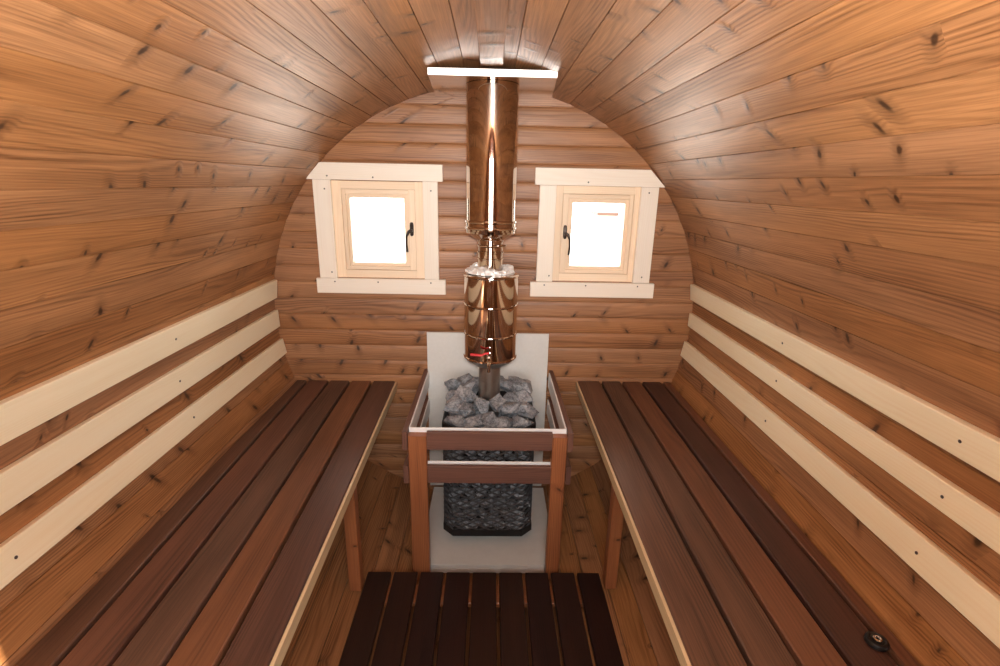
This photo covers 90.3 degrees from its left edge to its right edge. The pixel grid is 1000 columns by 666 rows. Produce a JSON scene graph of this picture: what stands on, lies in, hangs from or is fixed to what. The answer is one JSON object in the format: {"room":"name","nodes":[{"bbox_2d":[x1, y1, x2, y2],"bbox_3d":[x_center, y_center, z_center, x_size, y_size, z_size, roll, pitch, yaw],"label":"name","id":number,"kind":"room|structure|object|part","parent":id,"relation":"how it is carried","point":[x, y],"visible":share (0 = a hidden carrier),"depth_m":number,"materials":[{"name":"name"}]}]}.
{"room":"spa","nodes":[
{"label":"spa","id":0,"kind":"room"},
{"bbox_2d":[0,0,354,665],"bbox_3d":[-0.853,0.008,1.143,0.474,1.206,2.520,1,17,-1],"label":"wall","id":1,"kind":"structure","parent":0,"point":[145,189],"depth_m":1.17,"materials":[{"name":"brown wood"}]},
{"bbox_2d":[0,280,276,445],"bbox_3d":[-1.039,0.133,1.202,0.038,0.088,2.350,1,17,-1],"label":"backrest slat","id":2,"kind":"object","parent":1,"relation":"attached to","point":[21,412],"visible":0.98,"depth_m":1.32,"materials":[{"name":"beige wood"}]},
{"bbox_2d":[0,310,279,515],"bbox_3d":[-1.049,0.269,1.243,0.032,0.083,2.350,1,17,-1],"label":"backrest slat","id":3,"kind":"object","parent":1,"relation":"attached to","point":[25,476],"visible":0.98,"depth_m":1.33,"materials":[{"name":"beige wood"}]},
{"bbox_2d":[0,338,286,589],"bbox_3d":[-1.038,0.403,1.284,0.040,0.077,2.350,1,17,-1],"label":"backrest slat","id":4,"kind":"object","parent":1,"relation":"attached to","point":[31,542],"visible":0.98,"depth_m":1.32,"materials":[{"name":"beige wood"}]},
{"bbox_2d":[1,377,679,665],"bbox_3d":[-0.227,0.921,1.429,1.645,0.707,2.520,1,17,-1],"label":"floor","id":5,"kind":"structure","parent":0,"point":[320,636],"depth_m":1.89,"materials":[{"name":"brown wood"}]},
{"bbox_2d":[16,380,396,665],"bbox_3d":[-0.729,0.834,1.423,0.533,0.535,2.354,1,17,-1],"label":"bench","id":6,"kind":"object","parent":5,"relation":"on","point":[228,575],"visible":1,"depth_m":1.33,"materials":[{"name":"brown wood"}]},
{"bbox_3d":[-0.540,0.752,1.825,0.045,0.441,0.045,1,17,-1],"label":"leg","id":7,"kind":"part","parent":6,"relation":"part of","materials":[{"name":"orange wood"}]},
{"bbox_2d":[338,572,623,665],"bbox_3d":[-0.051,1.208,1.226,0.925,0.042,1.600,1,17,-1],"label":"duckboard","id":8,"kind":"object","parent":5,"relation":"on","point":[483,596],"visible":1,"depth_m":1.76,"materials":[{"name":"brown wood"}]},
{"bbox_2d":[402,369,573,580],"bbox_3d":[-0.056,0.601,2.257,0.639,0.679,0.654,1,17,-1],"label":"guard","id":9,"kind":"object","parent":5,"relation":"on","point":[417,438],"visible":0.92,"depth_m":1.90,"materials":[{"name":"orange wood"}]},
{"bbox_3d":[-0.359,0.308,2.164,0.020,0.076,0.653,1,17,-1],"label":"rail","id":10,"kind":"part","parent":9,"relation":"part of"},
{"bbox_3d":[-0.362,0.445,2.205,0.020,0.076,0.653,1,17,-1],"label":"rail","id":11,"kind":"part","parent":9,"relation":"part of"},
{"bbox_3d":[-0.315,0.696,1.957,0.069,0.661,0.034,1,17,-1],"label":"post","id":12,"kind":"part","parent":9,"relation":"part of","materials":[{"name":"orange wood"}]},
{"bbox_3d":[-0.042,0.542,1.912,0.470,0.072,0.020,1,17,-1],"label":"rail","id":13,"kind":"part","parent":9,"relation":"part of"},
{"bbox_3d":[-0.039,0.405,1.870,0.470,0.072,0.020,1,17,-1],"label":"rail","id":14,"kind":"part","parent":9,"relation":"part of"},
{"bbox_3d":[0.218,0.697,1.966,0.056,0.647,0.034,1,17,-1],"label":"post","id":15,"kind":"part","parent":9,"relation":"part of","materials":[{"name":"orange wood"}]},
{"bbox_3d":[0.256,0.454,2.217,0.020,0.076,0.653,1,17,-1],"label":"rail","id":16,"kind":"part","parent":9,"relation":"part of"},
{"bbox_3d":[0.259,0.317,2.176,0.020,0.076,0.653,1,17,-1],"label":"rail","id":17,"kind":"part","parent":9,"relation":"part of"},
{"bbox_2d":[429,487,546,572],"bbox_3d":[-0.056,0.912,2.356,0.573,0.042,0.556,1,17,-1],"label":"plate","id":18,"kind":"object","parent":5,"relation":"on","point":[525,553],"visible":0.58,"depth_m":2.18,"materials":[{"name":"metal"}]},
{"bbox_2d":[442,378,535,535],"bbox_3d":[-0.039,0.557,2.254,0.429,0.697,0.383,1,17,-1],"label":"heater","id":19,"kind":"object","parent":18,"relation":"on","point":[457,530],"depth_m":2.13,"materials":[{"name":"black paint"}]},
{"bbox_3d":[-0.204,0.284,2.167,0.069,0.073,0.095,-1,17,-7],"label":"heater stone","id":20,"kind":"part","parent":19,"relation":"part of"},
{"bbox_3d":[-0.209,0.534,2.116,0.074,0.050,0.036,-8,19,-28],"label":"heater stone","id":21,"kind":"part","parent":19,"relation":"part of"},
{"bbox_3d":[-0.196,0.305,2.117,0.079,0.072,0.093,3,17,6],"label":"heater stone","id":22,"kind":"part","parent":19,"relation":"part of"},
{"bbox_3d":[-0.183,0.686,2.139,0.046,0.058,0.068,16,22,39],"label":"heater stone","id":23,"kind":"part","parent":19,"relation":"part of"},
{"bbox_2d":[444,373,471,390],"bbox_3d":[-0.188,0.226,2.273,0.160,0.079,0.113,-8,19,-28],"label":"stone","id":24,"kind":"object","parent":19,"relation":"on","point":[452,384],"depth_m":2.22,"materials":[{"name":"grey stone"}]},
{"bbox_3d":[-0.165,0.223,2.286,0.071,0.062,0.089,2,17,1],"label":"heater stone","id":25,"kind":"part","parent":24,"relation":"part of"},
{"bbox_3d":[-0.184,0.783,2.164,0.035,0.044,0.063,-10,20,-33],"label":"heater stone","id":26,"kind":"part","parent":19,"relation":"part of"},
{"bbox_3d":[-0.162,0.741,2.154,0.064,0.044,0.039,3,17,7],"label":"heater stone","id":27,"kind":"part","parent":19,"relation":"part of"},
{"bbox_3d":[-0.164,0.839,2.186,0.065,0.055,0.033,7,18,19],"label":"heater stone","id":28,"kind":"part","parent":19,"relation":"part of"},
{"bbox_3d":[-0.154,0.269,2.158,0.088,0.074,0.076,16,22,40],"label":"heater stone","id":29,"kind":"part","parent":19,"relation":"part of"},
{"bbox_3d":[-0.133,0.788,2.166,0.072,0.055,0.033,2,17,2],"label":"heater stone","id":30,"kind":"part","parent":19,"relation":"part of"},
{"bbox_3d":[-0.136,0.689,2.139,0.051,0.053,0.037,8,18,22],"label":"heater stone","id":31,"kind":"part","parent":19,"relation":"part of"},
{"bbox_3d":[-0.131,0.239,2.237,0.071,0.082,0.119,7,18,20],"label":"heater stone","id":32,"kind":"part","parent":19,"relation":"part of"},
{"bbox_3d":[-0.107,0.834,2.182,0.062,0.050,0.035,-11,21,-34],"label":"heater stone","id":33,"kind":"part","parent":19,"relation":"part of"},
{"bbox_3d":[-0.107,0.734,2.156,0.042,0.060,0.059,6,17,14],"label":"heater stone","id":34,"kind":"part","parent":19,"relation":"part of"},
{"bbox_3d":[-0.080,0.306,2.111,0.079,0.073,0.078,5,17,12],"label":"heater stone","id":35,"kind":"part","parent":19,"relation":"part of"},
{"bbox_3d":[-0.073,0.788,2.167,0.038,0.042,0.075,-8,19,-27],"label":"heater stone","id":36,"kind":"part","parent":19,"relation":"part of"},
{"bbox_3d":[-0.079,0.687,2.136,0.040,0.056,0.065,8,18,22],"label":"heater stone","id":37,"kind":"part","parent":19,"relation":"part of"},
{"bbox_3d":[-0.060,0.731,2.155,0.066,0.052,0.037,8,18,22],"label":"heater stone","id":38,"kind":"part","parent":19,"relation":"part of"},
{"bbox_3d":[-0.062,0.831,2.181,0.074,0.054,0.043,4,17,10],"label":"heater stone","id":39,"kind":"part","parent":19,"relation":"part of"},
{"bbox_3d":[-0.058,0.823,2.337,0.376,0.008,0.366,1,17,-1],"label":"plate","id":40,"kind":"part","parent":19,"relation":"part of","materials":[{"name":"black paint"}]},
{"bbox_3d":[-0.054,0.616,2.297,0.236,0.409,0.258,1,17,-1],"label":"casing","id":41,"kind":"part","parent":19,"relation":"part of","materials":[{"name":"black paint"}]},
{"bbox_3d":[-0.048,0.362,2.060,0.088,0.078,0.086,-14,22,-40],"label":"heater stone","id":42,"kind":"part","parent":19,"relation":"part of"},
{"bbox_2d":[464,80,518,416],"bbox_3d":[-0.040,-0.264,2.024,0.209,1.354,0.209,10,19,27],"label":"chimney flue","id":43,"kind":"object","parent":19,"relation":"on","point":[492,106],"visible":0.92,"depth_m":1.84,"materials":[{"name":"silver metal"}]},
{"bbox_2d":[463,271,518,372],"bbox_3d":[-0.039,-0.049,2.060,0.228,0.402,0.284,1,17,-1],"label":"water tank","id":44,"kind":"object","parent":43,"relation":"attached to","point":[490,302],"visible":0.86,"depth_m":1.99,"materials":[{"name":"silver metal"}]},
{"bbox_2d":[470,352,491,372],"bbox_3d":[-0.075,0.112,1.991,0.086,0.076,0.060,1,17,-1],"label":"tap","id":45,"kind":"object","parent":44,"relation":"on","point":[481,358],"depth_m":2.01,"materials":[{"name":"red metal"}]},
{"bbox_2d":[465,262,514,275],"bbox_3d":[-0.040,-0.265,2.022,0.202,0.032,0.204,1,17,-1],"label":"stones","id":46,"kind":"object","parent":44,"relation":"on","point":[473,269],"visible":0.79,"depth_m":1.96},
{"bbox_3d":[-0.026,0.787,2.168,0.037,0.040,0.062,13,20,33],"label":"heater stone","id":47,"kind":"part","parent":19,"relation":"part of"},
{"bbox_3d":[-0.024,0.687,2.141,0.055,0.052,0.041,-6,18,-23],"label":"heater stone","id":48,"kind":"part","parent":19,"relation":"part of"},
{"bbox_3d":[-0.009,0.298,2.110,0.083,0.069,0.089,-11,21,-34],"label":"heater stone","id":49,"kind":"part","parent":19,"relation":"part of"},
{"bbox_3d":[-0.005,0.836,2.185,0.062,0.056,0.045,3,17,5],"label":"heater stone","id":50,"kind":"part","parent":19,"relation":"part of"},
{"bbox_3d":[0.004,0.739,2.152,0.068,0.042,0.040,-1,17,-8],"label":"heater stone","id":51,"kind":"part","parent":19,"relation":"part of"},
{"bbox_3d":[0.024,0.785,2.170,0.040,0.043,0.054,-12,21,-36],"label":"heater stone","id":52,"kind":"part","parent":19,"relation":"part of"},
{"bbox_3d":[0.027,0.241,2.240,0.086,0.071,0.085,15,22,38],"label":"heater stone","id":53,"kind":"part","parent":19,"relation":"part of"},
{"bbox_3d":[0.034,0.688,2.144,0.058,0.049,0.043,1,17,1],"label":"heater stone","id":54,"kind":"part","parent":19,"relation":"part of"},
{"bbox_3d":[0.049,0.741,2.158,0.036,0.049,0.050,-8,19,-28],"label":"heater stone","id":55,"kind":"part","parent":19,"relation":"part of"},
{"bbox_3d":[0.051,0.840,2.189,0.069,0.051,0.038,-3,17,-12],"label":"heater stone","id":56,"kind":"part","parent":19,"relation":"part of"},
{"bbox_2d":[508,376,518,379],"bbox_3d":[0.067,0.228,2.295,0.060,0.054,0.081,2,17,4],"label":"stone","id":57,"kind":"object","parent":19,"relation":"on","point":[509,377],"visible":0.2,"depth_m":2.29,"materials":[{"name":"grey stone"}]},
{"bbox_3d":[0.057,0.543,2.100,0.036,0.056,0.066,-6,18,-23],"label":"heater stone","id":58,"kind":"part","parent":19,"relation":"part of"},
{"bbox_3d":[0.075,0.789,2.169,0.068,0.056,0.045,2,17,3],"label":"heater stone","id":59,"kind":"part","parent":19,"relation":"part of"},
{"bbox_3d":[0.079,0.690,2.143,0.040,0.046,0.070,2,17,4],"label":"heater stone","id":60,"kind":"part","parent":19,"relation":"part of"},
{"bbox_3d":[0.106,0.246,2.240,0.123,0.078,0.082,13,21,35],"label":"heater stone","id":61,"kind":"part","parent":19,"relation":"part of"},
{"bbox_3d":[0.107,0.736,2.183,0.079,0.052,0.039,13,20,33],"label":"heater stone","id":62,"kind":"part","parent":19,"relation":"part of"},
{"bbox_3d":[0.109,0.285,2.168,0.081,0.080,0.089,11,19,30],"label":"heater stone","id":63,"kind":"part","parent":19,"relation":"part of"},
{"bbox_3d":[0.106,0.536,2.116,0.060,0.062,0.043,4,17,10],"label":"heater stone","id":64,"kind":"part","parent":19,"relation":"part of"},
{"bbox_3d":[-0.111,0.381,2.142,0.060,0.058,0.079,-13,34,-18],"label":"heater stone","id":65,"kind":"object","parent":19,"relation":"in","visible":0},
{"bbox_2d":[458,401,475,416],"bbox_3d":[-0.136,0.334,2.096,0.064,0.081,0.097,14,21,35],"label":"stone","id":66,"kind":"object","parent":65,"relation":"on","point":[466,409],"visible":0.94,"depth_m":2.07,"materials":[{"name":"grey stone"}]},
{"label":"heater stone","id":67,"kind":"object","parent":19,"relation":"in","visible":0},
{"bbox_2d":[513,416,533,427],"bbox_3d":[0.095,0.372,2.060,0.097,0.066,0.066,5,17,11],"label":"stone","id":68,"kind":"object","parent":67,"relation":"on","point":[519,422],"visible":0.82,"depth_m":2.04,"materials":[{"name":"grey stone"}]},
{"bbox_3d":[-0.107,0.399,2.085,0.090,0.056,0.062,-27,13,-1],"label":"heater stone","id":69,"kind":"object","parent":19,"relation":"in","visible":0},
{"bbox_2d":[464,415,482,426],"bbox_3d":[-0.115,0.372,2.055,0.114,0.063,0.075,-9,20,-31],"label":"stone","id":70,"kind":"object","parent":69,"relation":"on","point":[473,420],"visible":0.56,"depth_m":2.04,"materials":[{"name":"grey stone"}]},
{"label":"heater stone","id":71,"kind":"object","parent":19,"relation":"in","visible":0},
{"bbox_2d":[517,401,538,418],"bbox_3d":[0.103,0.328,2.122,0.113,0.070,0.070,10,19,27],"label":"stone","id":72,"kind":"object","parent":71,"relation":"on","point":[526,410],"visible":0.75,"depth_m":2.10,"materials":[{"name":"grey stone"}]},
{"bbox_3d":[-0.175,0.400,2.079,0.060,0.058,0.079,-24,2,-24],"label":"heater stone","id":73,"kind":"object","parent":19,"relation":"in","visible":0},
{"bbox_2d":[444,415,463,426],"bbox_3d":[-0.188,0.362,2.064,0.071,0.062,0.106,-14,22,-41],"label":"stone","id":74,"kind":"object","parent":73,"relation":"on","point":[455,420],"visible":0.87,"depth_m":2.03,"materials":[{"name":"grey stone"}]},
{"label":"heater stone","id":75,"kind":"object","parent":19,"relation":"in","visible":0},
{"bbox_2d":[496,416,514,427],"bbox_3d":[0.016,0.375,2.069,0.079,0.057,0.086,13,20,33],"label":"stone","id":76,"kind":"object","parent":75,"relation":"on","point":[504,422],"visible":0.64,"depth_m":2.04,"materials":[{"name":"grey stone"}]},
{"bbox_3d":[0.018,0.386,2.141,0.088,0.066,0.064,19,43,34],"label":"heater stone","id":77,"kind":"object","parent":19,"relation":"in","visible":0},
{"bbox_2d":[501,402,520,415],"bbox_3d":[0.035,0.322,2.105,0.079,0.080,0.102,-11,21,-36],"label":"stone","id":78,"kind":"object","parent":77,"relation":"on","point":[508,408],"visible":0.94,"depth_m":2.07,"materials":[{"name":"grey stone"}]},
{"label":"heater stone","id":79,"kind":"object","parent":19,"relation":"in","visible":0},
{"bbox_2d":[503,391,519,402],"bbox_3d":[0.058,0.294,2.172,0.102,0.069,0.067,7,18,17],"label":"stone","id":80,"kind":"object","parent":79,"relation":"on","point":[509,396],"visible":0.49,"depth_m":2.15,"materials":[{"name":"grey stone"}]},
{"bbox_2d":[576,381,920,665],"bbox_3d":[0.619,0.830,1.443,0.500,0.545,2.354,1,17,-1],"label":"bench","id":81,"kind":"object","parent":5,"relation":"on","point":[733,580],"depth_m":1.36,"materials":[{"name":"brown wood"}]},
{"bbox_3d":[0.422,0.752,1.840,0.045,0.439,0.045,1,17,-1],"label":"leg","id":82,"kind":"part","parent":81,"relation":"part of","materials":[{"name":"orange wood"}]},
{"bbox_3d":[0.818,0.668,1.079,0.045,0.016,0.045,1,17,-1],"label":"round cap","id":83,"kind":"part","parent":81,"relation":"part of","materials":[{"name":"black metal"}]},
{"bbox_2d":[275,92,693,487],"bbox_3d":[-0.071,-0.123,2.401,2.024,2.092,0.040,1,17,-1],"label":"wall","id":84,"kind":"structure","parent":0,"point":[349,337],"depth_m":2.37,"materials":[{"name":"brown wood"}]},
{"bbox_2d":[306,162,445,294],"bbox_3d":[-0.554,-0.473,2.285,0.607,0.580,0.115,1,17,-1],"label":"window","id":85,"kind":"structure","parent":84,"relation":"in","point":[333,205],"depth_m":2.25,"materials":[{"name":"beige wood"}]},
{"bbox_3d":[-0.790,-0.467,2.253,0.078,0.438,0.021,1,17,-1],"label":"casing","id":86,"kind":"part","parent":85,"relation":"part of","materials":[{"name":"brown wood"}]},
{"bbox_3d":[-0.552,-0.708,2.184,0.600,0.072,0.021,1,17,-1],"label":"head casing","id":87,"kind":"part","parent":85,"relation":"part of","materials":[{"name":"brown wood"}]},
{"bbox_3d":[-0.549,-0.477,2.302,0.405,0.432,0.079,1,17,-1],"label":"frame","id":88,"kind":"part","parent":85,"relation":"part of","materials":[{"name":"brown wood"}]},
{"bbox_3d":[-0.548,-0.475,2.294,0.325,0.360,0.056,1,17,-1],"label":"sash","id":89,"kind":"part","parent":85,"relation":"part of","materials":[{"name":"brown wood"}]},
{"bbox_3d":[-0.554,-0.220,2.332,0.598,0.070,0.021,1,17,-1],"label":"sill casing","id":90,"kind":"part","parent":85,"relation":"part of","materials":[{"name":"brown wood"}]},
{"bbox_3d":[-0.414,-0.418,2.251,0.030,0.103,0.015,-3,17,-14],"label":"lever","id":91,"kind":"part","parent":85,"relation":"part of","materials":[{"name":"brown metal"}]},
{"bbox_3d":[-0.402,-0.469,2.254,0.017,0.062,0.029,1,17,-1],"label":"handle","id":92,"kind":"part","parent":85,"relation":"part of","materials":[{"name":"brown metal"}]},
{"bbox_3d":[-0.313,-0.460,2.263,0.066,0.438,0.021,1,17,-1],"label":"casing","id":93,"kind":"part","parent":85,"relation":"part of","materials":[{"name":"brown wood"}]},
{"bbox_2d":[427,332,548,485],"bbox_3d":[-0.066,0.399,2.520,0.586,0.841,0.033,1,17,-1],"label":"panel","id":94,"kind":"object","parent":84,"relation":"attached to","point":[446,361],"visible":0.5,"depth_m":2.43,"materials":[{"name":"grey metal"}]},
{"bbox_2d":[530,167,664,297],"bbox_3d":[0.439,-0.456,2.305,0.585,0.578,0.115,1,17,-1],"label":"window","id":95,"kind":"structure","parent":84,"relation":"in","point":[637,190],"depth_m":2.27,"materials":[{"name":"beige wood"}]},
{"bbox_3d":[0.210,-0.450,2.274,0.074,0.433,0.021,1,17,-1],"label":"casing","id":96,"kind":"part","parent":95,"relation":"part of","materials":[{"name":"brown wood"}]},
{"bbox_3d":[0.298,-0.459,2.268,0.017,0.062,0.029,1,17,-1],"label":"handle","id":97,"kind":"part","parent":95,"relation":"part of","materials":[{"name":"brown metal"}]},
{"bbox_3d":[0.308,-0.407,2.265,0.030,0.103,0.015,5,17,12],"label":"lever","id":98,"kind":"part","parent":95,"relation":"part of","materials":[{"name":"brown metal"}]},
{"bbox_3d":[0.434,-0.204,2.352,0.584,0.070,0.021,1,17,-1],"label":"sill casing","id":99,"kind":"part","parent":95,"relation":"part of","materials":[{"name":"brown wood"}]},
{"bbox_3d":[0.436,-0.461,2.322,0.379,0.430,0.079,1,17,-1],"label":"frame","id":100,"kind":"part","parent":95,"relation":"part of","materials":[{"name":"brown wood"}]},
{"bbox_3d":[0.441,-0.460,2.314,0.320,0.358,0.056,1,17,-1],"label":"sash","id":101,"kind":"part","parent":95,"relation":"part of","materials":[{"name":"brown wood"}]},
{"bbox_3d":[0.446,-0.689,2.205,0.581,0.073,0.021,1,17,-1],"label":"head casing","id":102,"kind":"part","parent":95,"relation":"part of","materials":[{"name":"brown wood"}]},
{"bbox_3d":[0.666,-0.444,2.283,0.078,0.433,0.021,1,17,-1],"label":"casing","id":103,"kind":"part","parent":95,"relation":"part of","materials":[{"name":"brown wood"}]},
{"bbox_2d":[354,232,619,264],"bbox_3d":[-0.095,1.062,2.738,32.000,0.001,32.000,1,17,-1],"label":"ground","id":104,"kind":"structure","parent":0,"point":[369,246],"depth_m":14.17,"materials":[{"name":"white"}]},
{"bbox_2d":[589,211,618,264],"bbox_3d":[1.111,-0.566,5.556,0.225,1.535,0.340,1,17,-1],"label":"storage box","id":105,"kind":"object","parent":104,"relation":"on","point":[604,222],"visible":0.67,"depth_m":5.29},
{"bbox_3d":[1.126,-1.284,5.338,0.225,0.034,0.340,1,17,-1],"label":"lid","id":106,"kind":"part","parent":105,"relation":"part of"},
{"bbox_2d":[40,0,995,135],"bbox_3d":[-0.027,-0.624,0.964,1.195,0.227,2.520,1,17,-1],"label":"ceiling","id":107,"kind":"structure","parent":0,"point":[629,65],"depth_m":1.11,"materials":[{"name":"brown wood"}]},
{"bbox_2d":[474,0,508,65],"bbox_3d":[-0.013,-0.616,0.721,0.076,0.014,1.970,1,17,-1],"label":"trim","id":108,"kind":"structure","parent":107,"relation":"attached to","point":[491,16],"depth_m":1.27,"materials":[{"name":"brown wood"}]},
{"bbox_2d":[427,67,557,98],"bbox_3d":[-0.023,-0.942,1.891,0.494,0.023,0.460,1,17,-1],"label":"plate","id":109,"kind":"object","parent":107,"relation":"attached to","point":[445,82],"visible":0.85,"depth_m":1.73,"materials":[{"name":"metal"}]},
{"bbox_2d":[621,0,999,665],"bbox_3d":[0.759,0.255,1.243,0.460,1.652,2.520,1,17,-1],"label":"wall","id":110,"kind":"structure","parent":0,"point":[849,204],"depth_m":1.10,"materials":[{"name":"brown wood"}]},
{"bbox_2d":[680,341,999,648],"bbox_3d":[0.927,0.417,1.319,0.039,0.077,2.350,1,17,-1],"label":"backrest slat","id":111,"kind":"object","parent":110,"relation":"attached to","point":[978,603],"visible":0.98,"depth_m":1.21,"materials":[{"name":"beige wood"}]},
{"bbox_2d":[688,313,999,554],"bbox_3d":[0.941,0.276,1.276,0.031,0.065,2.350,1,17,-1],"label":"backrest slat","id":112,"kind":"object","parent":110,"relation":"attached to","point":[982,521],"visible":0.99,"depth_m":1.23,"materials":[{"name":"beige wood"}]},
{"bbox_2d":[690,284,999,481],"bbox_3d":[0.935,0.145,1.236,0.038,0.077,2.350,1,17,-1],"label":"backrest slat","id":113,"kind":"object","parent":110,"relation":"attached to","point":[971,444],"visible":0.98,"depth_m":1.21,"materials":[{"name":"beige wood"}]}
]}

